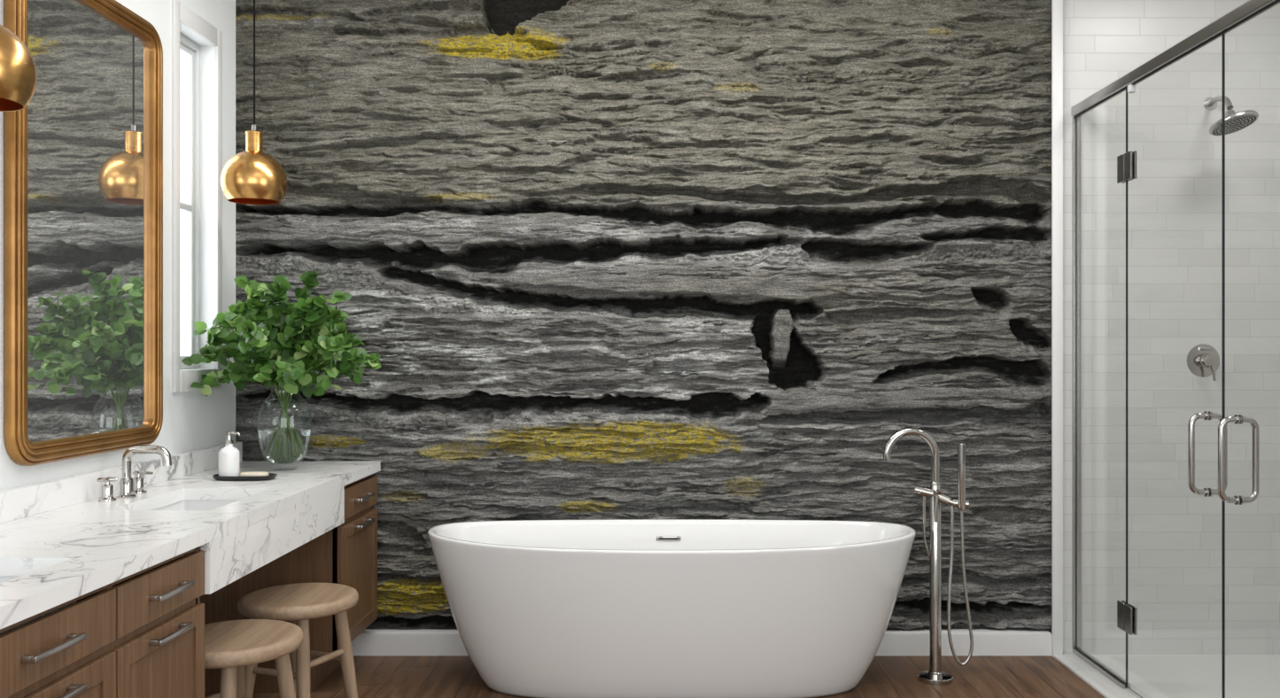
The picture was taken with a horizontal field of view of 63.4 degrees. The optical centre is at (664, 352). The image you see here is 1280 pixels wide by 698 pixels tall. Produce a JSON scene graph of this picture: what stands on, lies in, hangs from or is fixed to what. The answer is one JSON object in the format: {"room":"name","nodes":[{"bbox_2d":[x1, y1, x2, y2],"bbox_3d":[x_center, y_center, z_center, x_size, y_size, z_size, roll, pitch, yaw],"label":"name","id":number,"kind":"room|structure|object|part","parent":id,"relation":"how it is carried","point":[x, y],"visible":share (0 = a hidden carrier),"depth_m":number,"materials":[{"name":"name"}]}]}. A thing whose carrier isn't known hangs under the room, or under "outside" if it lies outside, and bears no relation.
{"room":"bathroom","nodes":[
{"label":"bathroom","id":0,"kind":"room"},
{"bbox_2d":[0,0,235,490],"bbox_3d":[-1.980,-0.216,1.153,0.150,3.120,6.907,0,0,0],"label":"wall","id":1,"kind":"structure","parent":0,"point":[193,420],"depth_m":4.32,"materials":[{"name":"white paint"}]},
{"bbox_2d":[4,0,162,465],"bbox_3d":[-1.883,-0.433,3.429,0.037,1.542,0.887,0,0,0],"label":"wall mirror","id":2,"kind":"object","parent":1,"relation":"attached to","point":[83,159],"visible":1,"depth_m":3.38,"materials":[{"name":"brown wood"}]},
{"bbox_2d":[0,442,242,523],"bbox_3d":[-1.885,0.440,2.920,0.035,0.086,3.340,0,0,0],"label":"backsplash","id":3,"kind":"structure","parent":1,"relation":"attached to","point":[38,498],"depth_m":3.35,"materials":[{"name":"white stone"}]},
{"bbox_2d":[171,0,222,392],"bbox_3d":[-1.946,-0.607,4.222,0.117,1.525,0.426,0,0,0],"label":"window","id":4,"kind":"structure","parent":1,"relation":"in","point":[182,380],"depth_m":4.34,"materials":[{"name":"white paint"}]},
{"bbox_3d":[-1.988,-0.613,4.222,0.018,1.308,0.286,0,0,0],"label":"sash","id":5,"kind":"part","parent":4,"relation":"part of","materials":[{"name":"glass"}]},
{"bbox_3d":[-1.986,-0.613,4.222,0.038,1.368,0.340,0,0,0],"label":"frame","id":6,"kind":"part","parent":4,"relation":"part of","materials":[{"name":"paint"}]},
{"bbox_2d":[204,655,1105,697],"bbox_3d":[-0.170,1.374,1.312,3.770,0.060,7.225,0,0,0],"label":"floor","id":7,"kind":"structure","parent":0,"point":[376,676],"depth_m":4.25,"materials":[{"name":"brown wood"}]},
{"bbox_2d":[0,546,204,697],"bbox_3d":[-1.569,0.935,2.083,0.667,0.818,1.566,0,0,0],"label":"vanity cabinet","id":8,"kind":"object","parent":7,"relation":"on","point":[140,634],"visible":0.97,"depth_m":2.43,"materials":[{"name":"brown wood"}]},
{"bbox_3d":[-1.252,0.607,2.128,0.033,0.014,0.180,0,0,0],"label":"bar handle","id":9,"kind":"part","parent":8,"relation":"part of","materials":[{"name":"silver metal"}]},
{"bbox_3d":[-1.276,0.608,2.128,0.017,0.121,0.540,0,0,0],"label":"drawer","id":10,"kind":"part","parent":8,"relation":"part of","materials":[{"name":"brown wood"}]},
{"bbox_3d":[-1.276,0.954,2.128,0.017,0.524,0.540,0,0,0],"label":"door","id":11,"kind":"part","parent":8,"relation":"part of","materials":[{"name":"brown wood"}]},
{"bbox_3d":[-1.252,0.716,2.128,0.033,0.014,0.180,0,0,0],"label":"bar handle","id":12,"kind":"part","parent":8,"relation":"part of","materials":[{"name":"silver metal"}]},
{"bbox_3d":[-1.276,0.608,2.635,0.017,0.121,0.453,0,0,0],"label":"drawer","id":13,"kind":"part","parent":8,"relation":"part of","materials":[{"name":"brown wood"}]},
{"bbox_3d":[-1.276,0.954,2.635,0.017,0.524,0.453,0,0,0],"label":"door","id":14,"kind":"part","parent":8,"relation":"part of","materials":[{"name":"brown wood"}]},
{"bbox_3d":[-1.252,0.607,2.635,0.033,0.014,0.180,0,0,0],"label":"bar handle","id":15,"kind":"part","parent":8,"relation":"part of","materials":[{"name":"silver metal"}]},
{"bbox_3d":[-1.252,0.716,2.635,0.033,0.014,0.180,0,0,0],"label":"bar handle","id":16,"kind":"part","parent":8,"relation":"part of","materials":[{"name":"silver metal"}]},
{"bbox_2d":[0,442,380,629],"bbox_3d":[-1.580,0.533,2.920,0.646,0.273,3.340,0,0,0],"label":"countertop","id":17,"kind":"structure","parent":8,"relation":"on","point":[65,544],"depth_m":3.06,"materials":[{"name":"white stone"}]},
{"bbox_2d":[0,575,77,635],"bbox_3d":[-1.545,0.592,2.170,0.358,0.132,0.558,0,0,0],"label":"sink","id":18,"kind":"object","parent":17,"relation":"in","point":[3,578],"visible":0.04,"depth_m":2.36,"materials":[{"name":"white ceramic"}]},
{"bbox_2d":[96,445,171,502],"bbox_3d":[-1.739,0.397,3.456,0.198,0.172,0.241,0,0,0],"label":"faucet","id":19,"kind":"object","parent":17,"relation":"on","point":[129,486],"visible":1,"depth_m":3.44,"materials":[{"name":"silver metal"}]},
{"bbox_3d":[-1.808,0.449,3.365,0.053,0.068,0.053,0,0,0],"label":"tap handle","id":20,"kind":"part","parent":19,"relation":"part of","materials":[{"name":"silver metal"}]},
{"bbox_3d":[-1.802,0.449,3.550,0.053,0.068,0.053,0,0,0],"label":"tap handle","id":21,"kind":"part","parent":19,"relation":"part of","materials":[{"name":"silver metal"}]},
{"bbox_3d":[-1.729,0.397,3.450,0.179,0.172,0.057,0,0,0],"label":"spout","id":22,"kind":"part","parent":19,"relation":"part of","materials":[{"name":"silver metal"}]},
{"bbox_2d":[152,499,240,550],"bbox_3d":[-1.545,0.592,3.420,0.358,0.132,0.558,0,0,0],"label":"sink","id":23,"kind":"object","parent":17,"relation":"in","point":[186,504],"visible":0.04,"depth_m":3.69,"materials":[{"name":"white ceramic"}]},
{"bbox_2d":[212,473,277,480],"bbox_3d":[-1.590,0.473,3.930,0.234,0.018,0.112,0,0,0],"label":"soap tray","id":24,"kind":"object","parent":17,"relation":"on","point":[271,476],"visible":0.75,"depth_m":3.88,"materials":[{"name":"black plastic"}]},
{"bbox_2d":[218,431,240,476],"bbox_3d":[-1.652,0.388,3.934,0.074,0.174,0.074,0,0,35],"label":"soap dispenser","id":25,"kind":"object","parent":24,"relation":"on","point":[228,455],"visible":0.95,"depth_m":3.91,"materials":[{"name":"white ceramic"}]},
{"bbox_2d":[239,471,269,476],"bbox_3d":[-1.554,0.465,3.926,0.104,0.020,0.056,0,0,0],"label":"soap bar","id":26,"kind":"object","parent":24,"relation":"on","point":[247,473],"visible":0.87,"depth_m":3.90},
{"bbox_2d":[257,388,311,465],"bbox_3d":[-1.555,0.317,4.247,0.210,0.330,0.210,0,0,0],"label":"glass vase","id":27,"kind":"object","parent":17,"relation":"on","point":[288,446],"visible":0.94,"depth_m":4.18,"materials":[{"name":"clear glass"}]},
{"bbox_2d":[181,270,380,429],"bbox_3d":[-1.534,0.047,4.242,0.714,0.768,0.645,0,0,-3],"label":"bouquet","id":28,"kind":"object","parent":27,"relation":"in","point":[287,343],"visible":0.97,"depth_m":4.16,"materials":[{"name":"green plant"}]},
{"bbox_2d":[204,619,302,697],"bbox_3d":[-1.303,1.099,3.130,0.404,0.490,0.404,0,0,0],"label":"wooden stool","id":29,"kind":"object","parent":7,"relation":"on","point":[230,646],"visible":0.64,"depth_m":3.10,"materials":[{"name":"beige wood"}]},
{"bbox_3d":[-1.252,1.116,2.975,0.046,0.457,0.097,0,0,-21],"label":"leg","id":30,"kind":"part","parent":29,"relation":"part of","materials":[{"name":"beige wood"}]},
{"bbox_3d":[-1.353,1.116,3.285,0.046,0.457,0.097,0,0,-21],"label":"leg","id":31,"kind":"part","parent":29,"relation":"part of","materials":[{"name":"brown wood"}]},
{"bbox_3d":[-1.303,0.877,3.130,0.402,0.046,0.402,0,0,0],"label":"seat","id":32,"kind":"part","parent":29,"relation":"part of","materials":[{"name":"beige wood"}]},
{"bbox_3d":[-1.148,1.116,3.180,0.097,0.457,0.046,0,0,-21],"label":"leg","id":33,"kind":"part","parent":29,"relation":"part of","materials":[{"name":"beige wood"}]},
{"bbox_2d":[199,473,377,692],"bbox_3d":[-1.569,0.935,4.330,0.667,0.818,0.510,0,0,0],"label":"vanity cabinet","id":34,"kind":"object","parent":7,"relation":"on","point":[346,554],"visible":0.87,"depth_m":4.08,"materials":[{"name":"brown wood"}]},
{"bbox_3d":[-1.276,0.934,4.330,0.017,0.484,0.500,0,0,0],"label":"door","id":35,"kind":"part","parent":34,"relation":"part of","materials":[{"name":"brown wood"}]},
{"bbox_3d":[-1.276,0.608,4.330,0.017,0.121,0.500,0,0,0],"label":"drawer","id":36,"kind":"part","parent":34,"relation":"part of","materials":[{"name":"brown wood"}]},
{"bbox_3d":[-1.252,0.607,4.330,0.033,0.014,0.190,0,0,0],"label":"bar handle","id":37,"kind":"part","parent":34,"relation":"part of","materials":[{"name":"silver metal"}]},
{"bbox_3d":[-1.252,0.716,4.330,0.033,0.014,0.190,0,0,0],"label":"bar handle","id":38,"kind":"part","parent":34,"relation":"part of","materials":[{"name":"silver metal"}]},
{"bbox_2d":[237,582,358,697],"bbox_3d":[-1.288,1.099,3.655,0.402,0.490,0.402,0,0,0],"label":"wooden stool","id":39,"kind":"object","parent":7,"relation":"on","point":[298,603],"visible":0.88,"depth_m":3.58,"materials":[{"name":"beige wood"}]},
{"bbox_3d":[-1.437,1.116,3.589,0.097,0.457,0.046,0,0,-22],"label":"leg","id":40,"kind":"part","parent":39,"relation":"part of","materials":[{"name":"beige wood"}]},
{"bbox_3d":[-1.354,1.116,3.804,0.046,0.457,0.097,0,0,-23],"label":"leg","id":41,"kind":"part","parent":39,"relation":"part of","materials":[{"name":"beige wood"}]},
{"bbox_3d":[-1.288,0.877,3.655,0.402,0.046,0.402,0,0,0],"label":"seat","id":42,"kind":"part","parent":39,"relation":"part of","materials":[{"name":"beige wood"}]},
{"bbox_3d":[-1.222,1.116,3.506,0.046,0.457,0.097,0,0,-23],"label":"leg","id":43,"kind":"part","parent":39,"relation":"part of","materials":[{"name":"beige wood"}]},
{"bbox_3d":[-1.139,1.116,3.721,0.097,0.457,0.046,0,0,-22],"label":"leg","id":44,"kind":"part","parent":39,"relation":"part of","materials":[{"name":"beige wood"}]},
{"bbox_2d":[427,519,915,697],"bbox_3d":[0.030,1.028,4.190,1.956,0.632,0.732,0,0,0],"label":"bathtub","id":45,"kind":"object","parent":7,"relation":"on","point":[585,608],"visible":1,"depth_m":3.92,"materials":[{"name":"white ceramic"}]},
{"bbox_3d":[0.018,0.810,4.511,0.106,0.019,0.014,0,0,0],"label":"overflow plate","id":46,"kind":"part","parent":45,"relation":"part of","materials":[{"name":"silver metal"}]},
{"bbox_2d":[883,427,973,685],"bbox_3d":[1.070,0.826,4.238,0.349,1.036,0.150,0,0,0],"label":"tub faucet","id":47,"kind":"object","parent":7,"relation":"on","point":[934,676],"visible":1,"depth_m":4.22,"materials":[{"name":"silver metal"}]},
{"bbox_3d":[1.013,0.440,4.244,0.235,0.264,0.042,0,0,0],"label":"spout","id":48,"kind":"part","parent":47,"relation":"part of","materials":[{"name":"silver metal"}]},
{"bbox_3d":[1.064,0.616,4.231,0.114,0.147,0.043,0,0,41],"label":"lever handle","id":49,"kind":"part","parent":47,"relation":"part of","materials":[{"name":"silver metal"}]},
{"bbox_3d":[1.110,0.938,4.244,0.047,0.740,0.047,0,0,0],"label":"post","id":50,"kind":"part","parent":47,"relation":"part of","materials":[{"name":"silver metal"}]},
{"bbox_2d":[235,0,1279,654],"bbox_3d":[0.477,-0.191,4.727,4.945,3.170,0.265,0,0,0],"label":"wall","id":51,"kind":"structure","parent":0,"point":[599,259],"depth_m":4.62,"materials":[{"name":"stone"}]},
{"bbox_2d":[351,628,1051,655],"bbox_3d":[-0.072,1.294,4.625,3.575,0.099,0.076,0,0,0],"label":"baseboard","id":52,"kind":"structure","parent":51,"relation":"attached to","point":[370,641],"depth_m":4.59,"materials":[{"name":"white paint"}]},
{"bbox_2d":[1051,0,1062,656],"bbox_3d":[1.738,-0.216,4.584,0.046,3.120,0.014,0,0,0],"label":"trim","id":53,"kind":"structure","parent":51,"relation":"attached to","point":[1057,5],"depth_m":4.58,"materials":[{"name":"white paint"}]},
{"bbox_2d":[1053,654,1119,697],"bbox_3d":[1.738,1.364,2.688,0.046,0.060,3.775,0,0,0],"label":"trim","id":54,"kind":"structure","parent":51,"relation":"attached to","point":[1064,660],"depth_m":4.25,"materials":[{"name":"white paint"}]},
{"bbox_2d":[1186,343,1219,380],"bbox_3d":[2.400,0.038,4.590,0.182,0.182,0.068,0,0,0],"label":"shower valve","id":55,"kind":"object","parent":51,"relation":"attached to","point":[1203,360],"visible":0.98,"depth_m":4.61,"materials":[{"name":"silver metal"}]},
{"bbox_3d":[2.400,0.038,4.585,0.060,0.060,0.059,0,0,0],"label":"valve knob","id":56,"kind":"part","parent":55,"relation":"part of","materials":[{"name":"silver metal"}]},
{"bbox_3d":[2.415,0.090,4.566,0.029,0.073,0.015,0,0,11],"label":"lever","id":57,"kind":"part","parent":55,"relation":"part of","materials":[{"name":"silver metal"}]},
{"bbox_2d":[1203,95,1258,135],"bbox_3d":[2.404,-1.037,4.453,0.190,0.219,0.342,0,0,0],"label":"shower","id":58,"kind":"object","parent":51,"relation":"attached to","point":[1234,121],"visible":0.9,"depth_m":4.38,"materials":[{"name":"silver metal"}]},
{"bbox_3d":[2.412,-1.075,4.501,0.029,0.094,0.238,0,0,9],"label":"shower arm","id":59,"kind":"part","parent":58,"relation":"part of","materials":[{"name":"silver metal"}]},
{"bbox_2d":[1062,651,1151,697],"bbox_3d":[1.823,1.365,3.562,0.124,0.058,2.125,0,0,0],"label":"shower curb","id":60,"kind":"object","parent":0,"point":[1121,693],"depth_m":4.22,"materials":[{"name":"stone"}]},
{"bbox_2d":[1070,0,1279,697],"bbox_3d":[1.834,0.121,3.563,0.130,2.430,2.122,0,0,0],"label":"shower enclosure","id":61,"kind":"object","parent":60,"relation":"on","point":[1127,163],"visible":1,"depth_m":4.10,"materials":[{"name":"silver metal"}]},
{"bbox_3d":[1.834,0.141,4.359,0.006,2.379,0.493,0,0,0],"label":"fixed panel","id":62,"kind":"part","parent":61,"relation":"part of","materials":[{"name":"clear glass"}]},
{"bbox_3d":[1.834,0.141,3.754,0.006,2.370,0.704,0,0,0],"label":"glass door","id":63,"kind":"part","parent":61,"relation":"part of","materials":[{"name":"clear glass"}]},
{"bbox_3d":[1.834,-1.071,3.564,0.044,0.046,2.118,0,0,0],"label":"header rail","id":64,"kind":"part","parent":61,"relation":"part of","materials":[{"name":"silver metal"}]},
{"bbox_3d":[1.800,0.344,3.497,0.062,0.288,0.030,0,0,0],"label":"door pull","id":65,"kind":"part","parent":61,"relation":"part of","materials":[{"name":"silver metal"}]},
{"bbox_3d":[1.868,0.344,3.497,0.062,0.288,0.030,0,0,0],"label":"door pull","id":66,"kind":"part","parent":61,"relation":"part of","materials":[{"name":"silver metal"}]},
{"bbox_3d":[1.800,0.344,3.310,0.062,0.288,0.030,0,0,0],"label":"door pull","id":67,"kind":"part","parent":61,"relation":"part of","materials":[{"name":"silver metal"}]},
{"bbox_3d":[1.868,0.344,3.310,0.062,0.288,0.030,0,0,0],"label":"door pull","id":68,"kind":"part","parent":61,"relation":"part of","materials":[{"name":"silver metal"}]},
{"bbox_3d":[1.834,0.141,3.044,0.006,2.370,0.708,0,0,0],"label":"glass door","id":69,"kind":"part","parent":61,"relation":"part of","materials":[{"name":"clear glass"}]},
{"bbox_2d":[1091,654,1279,697],"bbox_3d":[2.467,1.376,3.587,1.165,0.056,2.175,0,0,0],"label":"floor","id":70,"kind":"structure","parent":0,"point":[1159,676],"depth_m":4.33,"materials":[{"name":"white tile"}]},
{"bbox_3d":[0.497,-1.816,1.312,5.105,0.080,7.225,0,0,0],"label":"ceiling","id":71,"kind":"structure","parent":0,"visible":0},
{"bbox_2d":[0,24,37,111],"bbox_3d":[-1.668,-1.190,2.513,0.252,1.169,0.252,0,0,0],"label":"pendant light","id":72,"kind":"object","parent":71,"relation":"hanging from","point":[18,68],"visible":1,"depth_m":2.49,"materials":[{"name":"gold metal"}]},
{"bbox_2d":[220,0,287,204],"bbox_3d":[-1.650,-1.190,4.170,0.252,1.169,0.252,0,0,0],"label":"pendant light","id":73,"kind":"object","parent":71,"relation":"hanging from","point":[251,176],"visible":1,"depth_m":4.09,"materials":[{"name":"gold metal"}]},
{"bbox_3d":[-1.650,-0.748,4.170,0.252,0.284,0.252,0,0,0],"label":"lamp shade","id":74,"kind":"part","parent":73,"relation":"part of","materials":[{"name":"gold metal"}]},
{"bbox_3d":[-1.650,-1.335,4.170,0.007,0.843,0.008,0,0,0],"label":"cord","id":75,"kind":"part","parent":73,"relation":"part of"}
]}

